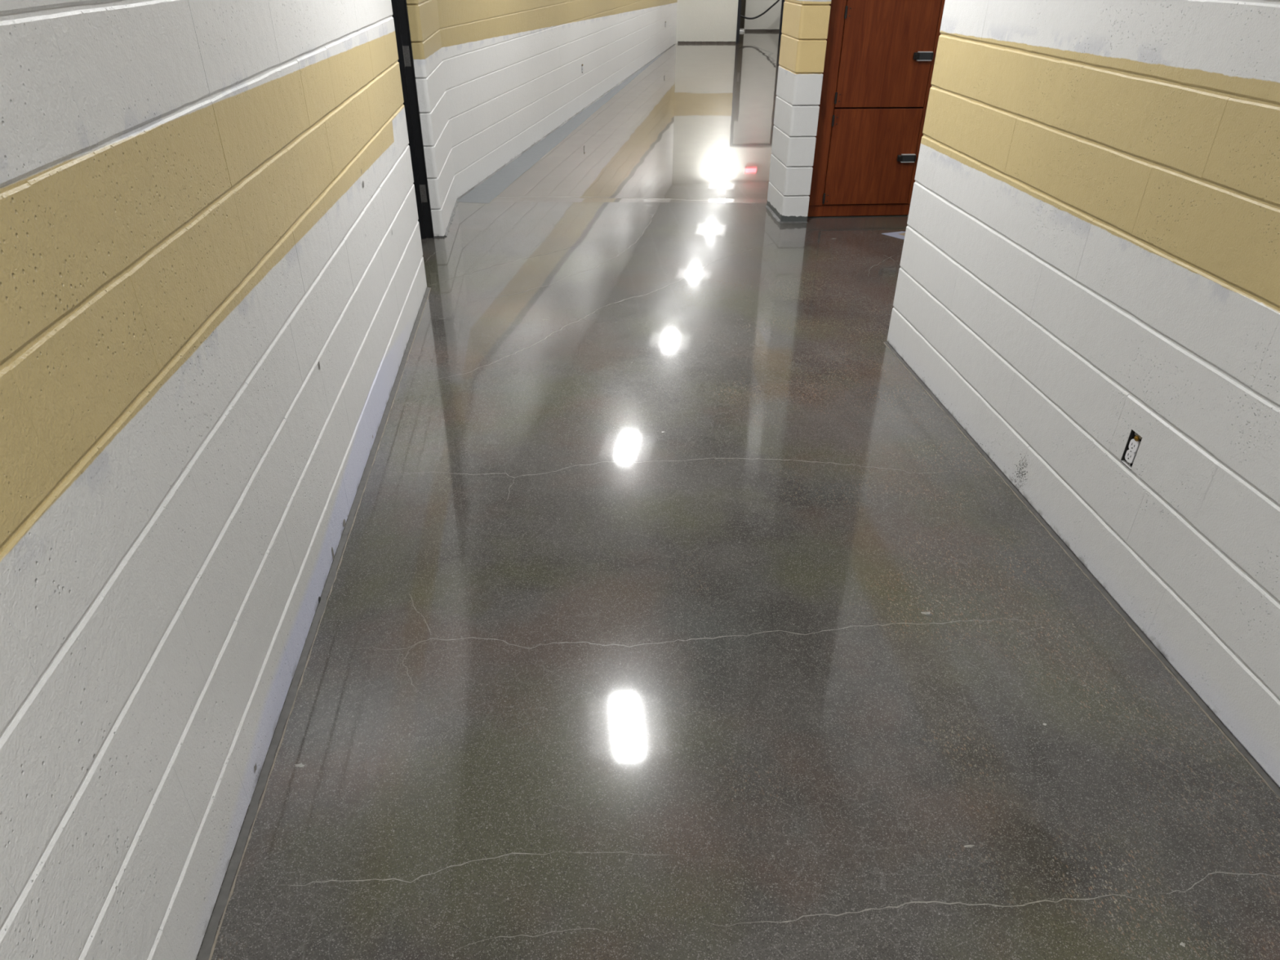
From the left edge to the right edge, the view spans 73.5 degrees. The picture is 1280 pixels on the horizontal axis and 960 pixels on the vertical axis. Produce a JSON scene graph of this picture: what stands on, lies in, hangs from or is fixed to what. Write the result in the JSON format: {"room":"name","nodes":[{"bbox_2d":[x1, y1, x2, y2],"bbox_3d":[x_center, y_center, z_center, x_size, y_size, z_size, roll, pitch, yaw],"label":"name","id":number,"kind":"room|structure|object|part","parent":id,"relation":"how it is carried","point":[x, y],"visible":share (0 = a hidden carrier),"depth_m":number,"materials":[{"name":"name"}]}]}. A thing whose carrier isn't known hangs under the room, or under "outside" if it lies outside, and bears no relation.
{"room":"school corridor","nodes":[
{"label":"school corridor","id":0,"kind":"room"},
{"bbox_2d":[0,0,457,959],"bbox_3d":[-0.958,-0.312,0.921,0.202,2.950,12.070,-2,32,-5],"label":"wall","id":1,"kind":"structure","parent":0,"point":[213,284],"depth_m":1.68,"materials":[{"name":"white brick"}]},
{"bbox_2d":[196,287,431,959],"bbox_3d":[-0.993,0.225,2.853,0.022,0.006,5.184,-2,32,-5],"label":"trim","id":2,"kind":"structure","parent":1,"relation":"attached to","point":[205,951],"depth_m":2.26,"materials":[{"name":"grey"}]},
{"bbox_2d":[444,199,457,236],"bbox_3d":[-1.394,-1.962,6.378,0.020,0.015,1.020,-2,32,-5],"label":"trim","id":3,"kind":"structure","parent":1,"relation":"attached to","point":[456,202],"depth_m":6.30,"materials":[{"name":"grey tile"}]},
{"bbox_2d":[436,0,677,197],"bbox_3d":[-0.423,-7.092,11.908,0.201,2.950,13.939,5,32,8],"label":"wall","id":4,"kind":"structure","parent":0,"point":[513,68],"depth_m":8.34,"materials":[{"name":"white brick"}]},
{"bbox_2d":[457,44,675,199],"bbox_3d":[-0.350,-5.766,12.557,0.023,0.015,13.681,5,32,8],"label":"trim","id":5,"kind":"structure","parent":4,"relation":"attached to","point":[609,91],"depth_m":9.09,"materials":[{"name":"grey tile"}]},
{"bbox_2d":[675,0,737,43],"bbox_3d":[2.296,-10.799,17.957,3.200,2.950,0.170,-2,32,-5],"label":"wall","id":6,"kind":"structure","parent":0,"point":[697,20],"depth_m":18.36,"materials":[{"name":"paint"}]},
{"bbox_2d":[677,41,735,43],"bbox_3d":[1.449,-9.469,18.556,1.265,0.045,0.036,-2,32,-5],"label":"trim","id":7,"kind":"structure","parent":6,"relation":"attached to","point":[677,42],"depth_m":18.56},
{"bbox_2d":[735,0,785,43],"bbox_3d":[2.603,-10.467,18.197,1.045,2.140,0.200,-2,32,-5],"label":"door frame","id":8,"kind":"structure","parent":6,"relation":"in","point":[739,1],"depth_m":18.48,"materials":[{"name":"black paint"}]},
{"bbox_2d":[195,28,1279,959],"bbox_3d":[0.757,-4.118,10.061,13.600,0.152,31.800,-2,32,-5],"label":"floor","id":9,"kind":"structure","parent":0,"point":[669,614],"depth_m":2.43,"materials":[{"name":"concrete"}]},
{"bbox_2d":[807,0,945,217],"bbox_3d":[1.645,-2.990,6.073,0.800,2.140,0.413,-2,32,-5],"label":"storage cabinet","id":10,"kind":"object","parent":9,"relation":"on","point":[880,55],"visible":0.94,"depth_m":6.07,"materials":[{"name":"brown wood"}]},
{"bbox_3d":[1.694,-2.357,6.269,0.646,0.663,0.020,-2,32,-5],"label":"door","id":11,"kind":"part","parent":10,"relation":"part of","materials":[{"name":"brown wood"}]},
{"bbox_3d":[1.700,-2.939,5.909,0.646,0.684,0.020,-2,32,-5],"label":"door","id":12,"kind":"part","parent":10,"relation":"part of","materials":[{"name":"brown wood"}]},
{"bbox_2d":[881,231,905,239],"bbox_3d":[1.889,-1.726,6.064,0.354,0.002,0.266,8,32,12],"label":"paper scrap","id":13,"kind":"object","parent":9,"relation":"on","point":[900,234],"visible":0.32,"depth_m":6.08,"materials":[{"name":"white paper"}]},
{"bbox_2d":[742,0,782,31],"bbox_3d":[3.477,-12.560,20.829,4.800,2.950,0.150,-2,32,-5],"label":"wall","id":14,"kind":"structure","parent":0,"point":[771,20],"depth_m":21.31,"materials":[{"name":"grey paint"}]},
{"bbox_2d":[739,0,746,31],"bbox_3d":[2.225,-12.136,20.941,0.760,2.090,0.265,-2,32,-5],"label":"door","id":15,"kind":"structure","parent":14,"relation":"in","point":[743,2],"depth_m":21.26,"materials":[{"name":"metal"}]},
{"bbox_2d":[744,29,779,31],"bbox_3d":[4.194,-11.311,21.576,3.150,0.055,0.022,-2,32,-5],"label":"trim","id":16,"kind":"structure","parent":14,"relation":"attached to","point":[746,30],"depth_m":21.48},
{"bbox_2d":[766,0,831,221],"bbox_3d":[1.129,-3.287,5.773,0.194,2.950,0.485,-2,32,-5],"label":"wall pillar","id":17,"kind":"structure","parent":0,"point":[805,23],"depth_m":6.00,"materials":[{"name":"white brick"}]},
{"bbox_2d":[765,204,781,222],"bbox_3d":[1.007,-2.035,6.539,0.023,0.015,0.475,-2,32,-5],"label":"trim","id":18,"kind":"structure","parent":17,"relation":"attached to","point":[769,209],"depth_m":6.51,"materials":[{"name":"grey tile"}]},
{"bbox_2d":[778,221,807,223],"bbox_3d":[1.133,-1.902,6.330,0.209,0.010,0.022,-2,32,-5],"label":"trim","id":19,"kind":"structure","parent":17,"relation":"attached to","point":[780,222],"depth_m":6.33,"materials":[{"name":"grey tile"}]},
{"bbox_2d":[887,0,1279,788],"bbox_3d":[1.812,0.385,-0.159,0.201,2.952,8.980,-2,32,-5],"label":"wall","id":20,"kind":"structure","parent":0,"point":[1091,255],"depth_m":2.52,"materials":[{"name":"white brick"}]},
{"bbox_2d":[883,341,1279,799],"bbox_3d":[1.436,0.254,2.849,0.017,0.005,3.680,-2,32,-5],"label":"trim","id":21,"kind":"structure","parent":20,"relation":"attached to","point":[1158,655],"depth_m":2.62,"materials":[{"name":"grey"}]},
{"bbox_2d":[1120,429,1142,470],"bbox_3d":[1.462,-0.090,2.544,0.015,0.110,0.054,-2,32,-5],"label":"wall outlet","id":22,"kind":"object","parent":20,"relation":"attached to","point":[1134,441],"visible":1,"depth_m":2.55,"materials":[{"name":"white plastic"}]},
{"bbox_2d":[1124,449,1136,463],"bbox_3d":[1.462,-0.070,2.556,0.008,0.036,0.036,-2,32,-5],"label":"receptacle","id":23,"kind":"object","parent":22,"relation":"attached to","point":[1130,455],"depth_m":2.55,"materials":[{"name":"white plastic"}]},
{"bbox_2d":[1128,439,1139,453],"bbox_3d":[1.462,-0.101,2.537,0.008,0.036,0.036,-2,32,-5],"label":"receptacle","id":24,"kind":"object","parent":22,"relation":"attached to","point":[1134,444],"depth_m":2.53,"materials":[{"name":"white plastic"}]},
{"bbox_3d":[0.785,-6.742,8.440,13.600,0.120,31.800,-2,32,-5],"label":"ceiling","id":25,"kind":"structure","parent":0,"visible":0},
{"bbox_2d":[740,0,779,19],"bbox_3d":[2.838,-12.431,20.335,2.369,2.663,0.038,-2,32,-5],"label":"hanging cable","id":26,"kind":"object","parent":25,"relation":"hanging from","point":[777,1],"visible":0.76,"depth_m":20.97,"materials":[{"name":"black rubber"}]},
{"bbox_3d":[-1.385,-3.590,4.145,0.170,0.770,1.076,-2,32,-5],"label":"lintel","id":27,"kind":"object","parent":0,"visible":0},
{"bbox_2d":[391,0,434,239],"bbox_3d":[-1.414,-2.334,4.919,0.165,2.180,1.076,-2,32,-5],"label":"door frame","id":28,"kind":"structure","parent":27,"relation":"attached to","point":[400,13],"depth_m":5.49,"materials":[{"name":"black paint"}]}
]}

